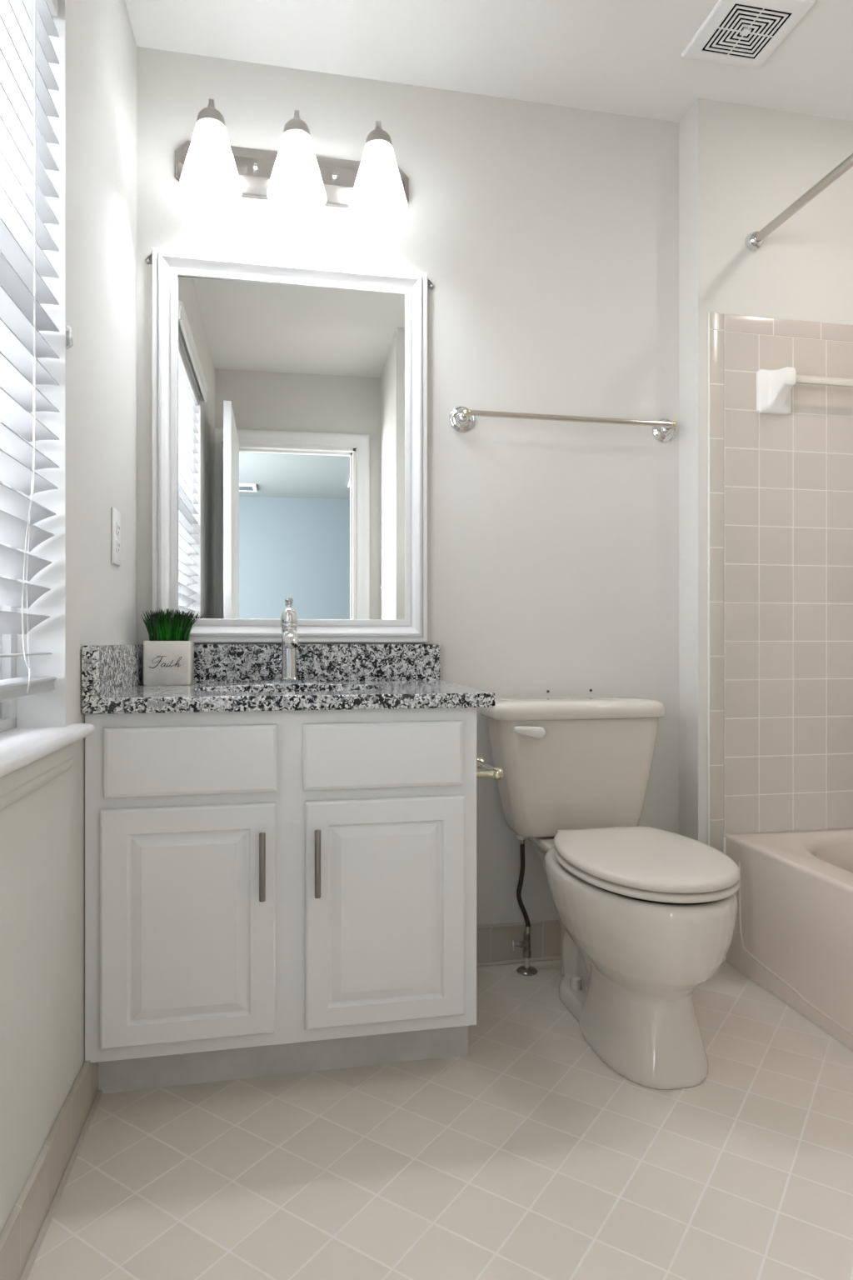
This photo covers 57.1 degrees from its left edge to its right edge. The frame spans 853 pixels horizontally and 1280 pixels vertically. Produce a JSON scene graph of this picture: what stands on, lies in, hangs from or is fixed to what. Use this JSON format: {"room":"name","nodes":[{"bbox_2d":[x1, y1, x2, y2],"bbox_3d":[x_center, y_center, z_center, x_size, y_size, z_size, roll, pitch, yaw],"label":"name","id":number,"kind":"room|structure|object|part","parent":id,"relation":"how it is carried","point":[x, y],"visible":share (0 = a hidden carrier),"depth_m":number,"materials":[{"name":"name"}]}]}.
{"room":"bathroom","nodes":[
{"label":"bathroom","id":0,"kind":"room"},
{"bbox_2d":[0,0,136,1234],"bbox_3d":[-0.606,-0.313,0.770,0.160,2.440,2.574,0,0,-10],"label":"wall","id":1,"kind":"structure","parent":0,"point":[42,832],"depth_m":1.47,"materials":[{"name":"white paint"}]},
{"bbox_2d":[0,0,65,732],"bbox_3d":[-0.621,-0.489,0.885,0.151,1.278,0.957,0,0,-10],"label":"window","id":2,"kind":"structure","parent":1,"relation":"in","point":[46,709],"depth_m":1.36,"materials":[{"name":"white paint"}]},
{"bbox_3d":[-0.660,-0.485,0.878,0.068,1.235,0.901,0,0,-10],"label":"sash","id":3,"kind":"part","parent":2,"relation":"part of","materials":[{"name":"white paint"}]},
{"bbox_3d":[-0.660,-0.489,0.878,0.072,1.278,0.957,0,0,-10],"label":"frame","id":4,"kind":"part","parent":2,"relation":"part of","materials":[{"name":"white paint"}]},
{"bbox_2d":[0,0,59,701],"bbox_3d":[-0.562,-0.543,0.879,0.100,1.256,0.964,0,0,-10],"label":"window blind","id":5,"kind":"object","parent":2,"relation":"attached to","point":[27,49],"visible":1,"depth_m":1.23,"materials":[{"name":"white plastic"}]},
{"bbox_3d":[-0.589,-0.499,0.933,0.067,1.158,0.601,0,0,-10],"label":"cord","id":6,"kind":"part","parent":5,"relation":"part of","materials":[{"name":"white plastic"}]},
{"bbox_3d":[-0.582,0.073,0.889,0.054,0.024,0.926,0,0,-10],"label":"rail","id":7,"kind":"part","parent":5,"relation":"part of","materials":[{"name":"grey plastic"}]},
{"bbox_2d":[0,742,74,810],"bbox_3d":[-0.541,0.199,0.900,0.015,0.059,0.979,0,0,-10],"label":"trim","id":8,"kind":"structure","parent":1,"relation":"attached to","point":[20,782],"depth_m":1.16,"materials":[{"name":"white paint"}]},
{"bbox_2d":[0,723,94,777],"bbox_3d":[-0.603,0.160,0.891,0.188,0.019,1.062,0,0,-10],"label":"window sill","id":9,"kind":"structure","parent":1,"relation":"attached to","point":[19,747],"depth_m":1.18,"materials":[{"name":"white paint"}]},
{"bbox_2d":[0,1060,103,1279],"bbox_3d":[-0.523,0.856,0.818,0.020,0.109,1.550,0,0,-10],"label":"baseboard","id":10,"kind":"structure","parent":1,"relation":"attached to","point":[22,1237],"depth_m":1.23,"materials":[{"name":"wood"}]},
{"bbox_2d":[65,324,72,349],"bbox_3d":[-0.626,-0.531,1.379,0.012,0.044,0.020,0,0,-10],"label":"cleat","id":11,"kind":"object","parent":1,"relation":"attached to","point":[68,334],"visible":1,"depth_m":1.37,"materials":[{"name":"white plastic"}]},
{"bbox_2d":[111,506,120,566],"bbox_3d":[-0.697,-0.233,1.765,0.009,0.124,0.076,0,0,-10],"label":"wall outlet","id":12,"kind":"object","parent":1,"relation":"attached to","point":[116,515],"visible":1,"depth_m":1.75,"materials":[{"name":"white plastic"}]},
{"bbox_2d":[115,539,119,552],"bbox_3d":[-0.695,-0.213,1.765,0.004,0.029,0.033,0,0,-10],"label":"socket","id":13,"kind":"object","parent":12,"relation":"attached to","point":[117,541],"depth_m":1.76,"materials":[{"name":"grey plastic"}]},
{"bbox_2d":[115,521,119,535],"bbox_3d":[-0.695,-0.253,1.765,0.004,0.029,0.033,0,0,-10],"label":"socket","id":14,"kind":"object","parent":12,"relation":"attached to","point":[117,523],"depth_m":1.76,"materials":[{"name":"grey plastic"}]},
{"bbox_2d":[136,46,679,925],"bbox_3d":[0.330,-0.313,2.313,2.810,2.440,0.150,0,0,-11],"label":"wall","id":15,"kind":"structure","parent":0,"point":[546,237],"depth_m":2.22,"materials":[{"name":"white paint"}]},
{"bbox_2d":[145,254,152,264],"bbox_3d":[-0.718,-0.986,2.023,0.017,0.026,0.010,0,0,-11],"label":"mirror clip","id":16,"kind":"object","parent":15,"relation":"attached to","point":[149,260],"visible":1,"depth_m":2.02,"materials":[{"name":"white plastic"}]},
{"bbox_2d":[152,247,427,642],"bbox_3d":[-0.352,-0.502,2.085,0.720,1.013,0.029,0,0,-11],"label":"wall mirror","id":17,"kind":"object","parent":15,"relation":"attached to","point":[290,397],"visible":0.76,"depth_m":2.09,"materials":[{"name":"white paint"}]},
{"bbox_2d":[175,98,409,221],"bbox_3d":[-0.330,-1.218,1.990,0.614,0.228,0.224,0,0,-11],"label":"vanity light","id":18,"kind":"object","parent":15,"relation":"attached to","point":[209,170],"visible":1,"depth_m":1.97,"materials":[{"name":"white glass"}]},
{"bbox_3d":[-0.525,-1.181,1.913,0.149,0.153,0.149,0,0,-11],"label":"lamp shade","id":19,"kind":"part","parent":18,"relation":"part of","materials":[{"name":"white glass"}]},
{"bbox_3d":[-0.525,-1.201,1.913,0.059,0.112,0.059,0,0,-11],"label":"bulb","id":20,"kind":"part","parent":18,"relation":"part of","materials":[{"name":"white glass"}]},
{"bbox_3d":[-0.537,-1.285,1.970,0.012,0.095,0.125,0,0,-11],"label":"arm","id":21,"kind":"part","parent":18,"relation":"part of","materials":[{"name":"silver metal"}]},
{"bbox_3d":[-0.349,-1.236,2.083,0.614,0.124,0.034,0,0,-11],"label":"plate","id":22,"kind":"part","parent":18,"relation":"part of","materials":[{"name":"silver metal"}]},
{"bbox_3d":[-0.323,-1.181,1.953,0.149,0.153,0.149,0,0,-11],"label":"lamp shade","id":23,"kind":"part","parent":18,"relation":"part of","materials":[{"name":"white glass"}]},
{"bbox_3d":[-0.323,-1.201,1.953,0.059,0.112,0.059,0,0,-11],"label":"bulb","id":24,"kind":"part","parent":18,"relation":"part of","materials":[{"name":"white glass"}]},
{"bbox_3d":[-0.133,-1.285,2.051,0.012,0.095,0.125,0,0,-11],"label":"arm","id":25,"kind":"part","parent":18,"relation":"part of","materials":[{"name":"silver metal"}]},
{"bbox_3d":[-0.121,-1.181,1.993,0.149,0.153,0.149,0,0,-11],"label":"lamp shade","id":26,"kind":"part","parent":18,"relation":"part of","materials":[{"name":"white glass"}]},
{"bbox_3d":[-0.121,-1.201,1.993,0.059,0.112,0.059,0,0,-11],"label":"bulb","id":27,"kind":"part","parent":18,"relation":"part of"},
{"bbox_2d":[194,644,440,682],"bbox_3d":[-0.341,0.059,2.092,0.768,0.099,0.020,0,0,-11],"label":"backsplash","id":28,"kind":"structure","parent":15,"relation":"attached to","point":[212,662],"depth_m":2.10,"materials":[{"name":"stone"}]},
{"bbox_2d":[428,279,434,289],"bbox_3d":[0.014,-0.986,2.168,0.017,0.026,0.010,0,0,-11],"label":"mirror clip","id":29,"kind":"object","parent":15,"relation":"attached to","point":[431,286],"visible":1,"depth_m":2.17,"materials":[{"name":"white plastic"}]},
{"bbox_2d":[476,920,560,966],"bbox_3d":[0.377,0.854,2.236,0.758,0.112,0.017,0,0,-11],"label":"baseboard","id":30,"kind":"structure","parent":15,"relation":"attached to","point":[493,942],"depth_m":2.21,"materials":[{"name":"tile"}]},
{"bbox_2d":[449,405,677,443],"bbox_3d":[0.405,-0.618,2.216,0.685,0.073,0.068,0,0,-11],"label":"towel bar","id":31,"kind":"object","parent":15,"relation":"attached to","point":[462,419],"visible":1,"depth_m":2.19,"materials":[{"name":"silver metal"}]},
{"bbox_3d":[0.106,-0.621,2.146,0.018,0.020,0.046,0,0,-11],"label":"post","id":32,"kind":"part","parent":31,"relation":"part of","materials":[{"name":"silver metal"}]},
{"bbox_3d":[0.410,-0.621,2.193,0.602,0.015,0.016,0,0,-11],"label":"rail","id":33,"kind":"part","parent":31,"relation":"part of","materials":[{"name":"silver metal"}]},
{"bbox_3d":[0.709,-0.621,2.265,0.018,0.020,0.046,0,0,-11],"label":"post","id":34,"kind":"part","parent":31,"relation":"part of","materials":[{"name":"silver metal"}]},
{"bbox_2d":[26,960,852,1279],"bbox_3d":[0.574,0.967,1.085,2.810,0.120,2.654,0,0,-11],"label":"floor","id":35,"kind":"structure","parent":0,"point":[523,1155],"depth_m":1.36,"materials":[{"name":"tile"}]},
{"bbox_2d":[85,707,476,1093],"bbox_3d":[-0.320,0.523,1.806,0.772,0.768,0.582,0,0,-11],"label":"vanity cabinet","id":36,"kind":"object","parent":35,"relation":"on","point":[267,892],"visible":0.98,"depth_m":1.57,"materials":[{"name":"white paint"}]},
{"bbox_3d":[-0.460,0.549,1.524,0.328,0.454,0.018,0,0,-11],"label":"door","id":37,"kind":"part","parent":36,"relation":"part of","materials":[{"name":"white paint"}]},
{"bbox_3d":[-0.456,0.233,1.525,0.325,0.133,0.018,0,0,-11],"label":"drawer","id":38,"kind":"part","parent":36,"relation":"part of","materials":[{"name":"white paint"}]},
{"bbox_3d":[-0.320,0.438,1.527,0.012,0.132,0.033,0,0,-11],"label":"handle","id":39,"kind":"part","parent":36,"relation":"part of","materials":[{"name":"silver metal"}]},
{"bbox_2d":[81,644,494,714],"bbox_3d":[-0.307,0.073,1.824,0.806,0.129,0.559,0,0,-11],"label":"countertop","id":40,"kind":"structure","parent":36,"relation":"on","point":[227,677],"depth_m":1.83,"materials":[{"name":"stone"}]},
{"bbox_2d":[140,608,199,685],"bbox_3d":[-0.634,0.013,1.947,0.134,0.189,0.117,0,0,-11],"label":"grass planter","id":41,"kind":"object","parent":40,"relation":"on","point":[168,654],"visible":1,"depth_m":1.90,"materials":[{"name":"ceramic"}]},
{"bbox_3d":[-0.638,0.054,1.946,0.110,0.108,0.108,0,0,-11],"label":"pot","id":42,"kind":"part","parent":41,"relation":"part of","materials":[{"name":"ceramic"}]},
{"bbox_2d":[259,598,319,684],"bbox_3d":[-0.341,-0.001,1.952,0.152,0.218,0.167,0,0,-11],"label":"faucet","id":43,"kind":"object","parent":40,"relation":"on","point":[289,637],"visible":1,"depth_m":1.99,"materials":[{"name":"silver metal"}]},
{"bbox_3d":[-0.352,-0.072,2.007,0.042,0.076,0.042,0,0,-11],"label":"handle","id":44,"kind":"part","parent":43,"relation":"part of","materials":[{"name":"silver metal"}]},
{"bbox_3d":[-0.352,0.104,2.007,0.152,0.008,0.054,0,0,-11],"label":"plate","id":45,"kind":"part","parent":43,"relation":"part of","materials":[{"name":"silver metal"}]},
{"bbox_3d":[-0.337,-0.006,1.938,0.038,0.051,0.138,0,0,-11],"label":"spout","id":46,"kind":"part","parent":43,"relation":"part of","materials":[{"name":"silver metal"}]},
{"bbox_3d":[-0.215,0.438,1.547,0.012,0.132,0.033,0,0,-11],"label":"handle","id":47,"kind":"part","parent":36,"relation":"part of","materials":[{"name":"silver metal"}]},
{"bbox_3d":[-0.086,0.233,1.599,0.328,0.133,0.018,0,0,-11],"label":"drawer","id":48,"kind":"part","parent":36,"relation":"part of","materials":[{"name":"white paint"}]},
{"bbox_3d":[-0.081,0.549,1.599,0.328,0.454,0.018,0,0,-11],"label":"door","id":49,"kind":"part","parent":36,"relation":"part of","materials":[{"name":"white paint"}]},
{"bbox_2d":[476,757,503,779],"bbox_3d":[0.114,0.295,1.813,0.083,0.044,0.201,0,0,-11],"label":"toilet paper holder","id":50,"kind":"object","parent":36,"relation":"attached to","point":[497,773],"visible":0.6,"depth_m":1.73,"materials":[{"name":"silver metal"}]},
{"bbox_3d":[0.099,0.295,1.890,0.083,0.044,0.044,0,0,-11],"label":"post","id":51,"kind":"part","parent":50,"relation":"part of","materials":[{"name":"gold metal"}]},
{"bbox_3d":[0.130,0.295,1.736,0.083,0.044,0.044,0,0,-11],"label":"post","id":52,"kind":"part","parent":50,"relation":"part of","materials":[{"name":"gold metal"}]},
{"bbox_2d":[511,834,537,975],"bbox_3d":[0.269,0.712,2.151,0.073,0.390,0.058,0,0,-11],"label":"supply valve","id":53,"kind":"object","parent":35,"relation":"on","point":[526,970],"visible":0.99,"depth_m":2.14,"materials":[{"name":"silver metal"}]},
{"bbox_3d":[0.237,0.831,2.143,0.008,0.031,0.019,0,0,-11],"label":"valve handle","id":54,"kind":"part","parent":53,"relation":"part of","materials":[{"name":"silver metal"}]},
{"bbox_2d":[480,696,740,1089],"bbox_3d":[0.449,0.532,1.868,0.480,0.750,0.740,0,0,-11],"label":"toilet","id":55,"kind":"object","parent":35,"relation":"on","point":[647,916],"visible":1,"depth_m":1.71,"materials":[{"name":"beige ceramic"}]},
{"bbox_3d":[0.262,0.233,2.008,0.082,0.032,0.029,0,0,-11],"label":"flush lever","id":56,"kind":"part","parent":55,"relation":"part of","materials":[{"name":"white ceramic"}]},
{"bbox_3d":[0.396,0.360,2.132,0.448,0.311,0.180,0,0,-11],"label":"tank","id":57,"kind":"part","parent":55,"relation":"part of","materials":[{"name":"beige ceramic"}]},
{"bbox_3d":[0.396,0.180,2.131,0.480,0.048,0.204,0,0,-11],"label":"tank lid","id":58,"kind":"part","parent":55,"relation":"part of","materials":[{"name":"beige ceramic"}]},
{"bbox_3d":[0.460,0.711,1.860,0.370,0.392,0.719,0,0,-11],"label":"bowl","id":59,"kind":"part","parent":55,"relation":"part of","materials":[{"name":"beige ceramic"}]},
{"bbox_3d":[0.485,0.498,1.737,0.352,0.017,0.462,0,0,-11],"label":"seat","id":60,"kind":"part","parent":55,"relation":"part of","materials":[{"name":"beige plastic"}]},
{"bbox_3d":[0.485,0.474,1.737,0.354,0.026,0.464,0,0,-11],"label":"seat lid","id":61,"kind":"part","parent":55,"relation":"part of","materials":[{"name":"beige plastic"}]},
{"bbox_2d":[725,827,852,1051],"bbox_3d":[1.374,0.729,1.520,0.768,0.362,1.584,0,0,-11],"label":"bathtub","id":62,"kind":"object","parent":35,"relation":"on","point":[793,935],"visible":0.97,"depth_m":1.95,"materials":[{"name":"beige ceramic"}]},
{"bbox_2d":[125,0,852,122],"bbox_3d":[0.574,-1.593,1.085,2.810,0.120,2.654,0,0,-11],"label":"ceiling","id":63,"kind":"structure","parent":0,"point":[619,57],"depth_m":2.02,"materials":[{"name":"white paint"}]},
{"bbox_2d":[681,0,815,69],"bbox_3d":[0.798,-1.526,1.960,0.224,0.014,0.224,0,0,-11],"label":"ceiling vent","id":64,"kind":"object","parent":63,"relation":"in","point":[737,32],"visible":1,"depth_m":1.96,"materials":[{"name":"white plastic"}]},
{"bbox_2d":[679,98,852,844],"bbox_3d":[1.245,-0.313,2.364,0.994,2.440,0.106,0,0,-11],"label":"wall","id":65,"kind":"structure","parent":0,"point":[741,167],"depth_m":2.26,"materials":[{"name":"white paint"}]},
{"bbox_2d":[707,312,852,961],"bbox_3d":[1.197,-0.011,2.293,0.816,1.836,0.014,0,0,-11],"label":"tile","id":66,"kind":"structure","parent":65,"relation":"attached to","point":[780,487],"depth_m":2.25,"materials":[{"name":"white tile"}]},
{"bbox_2d":[756,366,852,414],"bbox_3d":[1.247,-0.713,2.261,0.604,0.124,0.081,0,0,-11],"label":"shower towel bar","id":67,"kind":"object","parent":66,"relation":"attached to","point":[773,387],"visible":1,"depth_m":2.22,"materials":[{"name":"white ceramic"}]},
{"bbox_2d":[745,153,852,251],"bbox_3d":[1.092,-1.143,1.467,0.052,0.052,1.594,0,0,-11],"label":"shower curtain rod","id":68,"kind":"object","parent":65,"relation":"attached to","point":[754,241],"visible":1,"depth_m":2.05,"materials":[{"name":"silver metal"}]}
]}

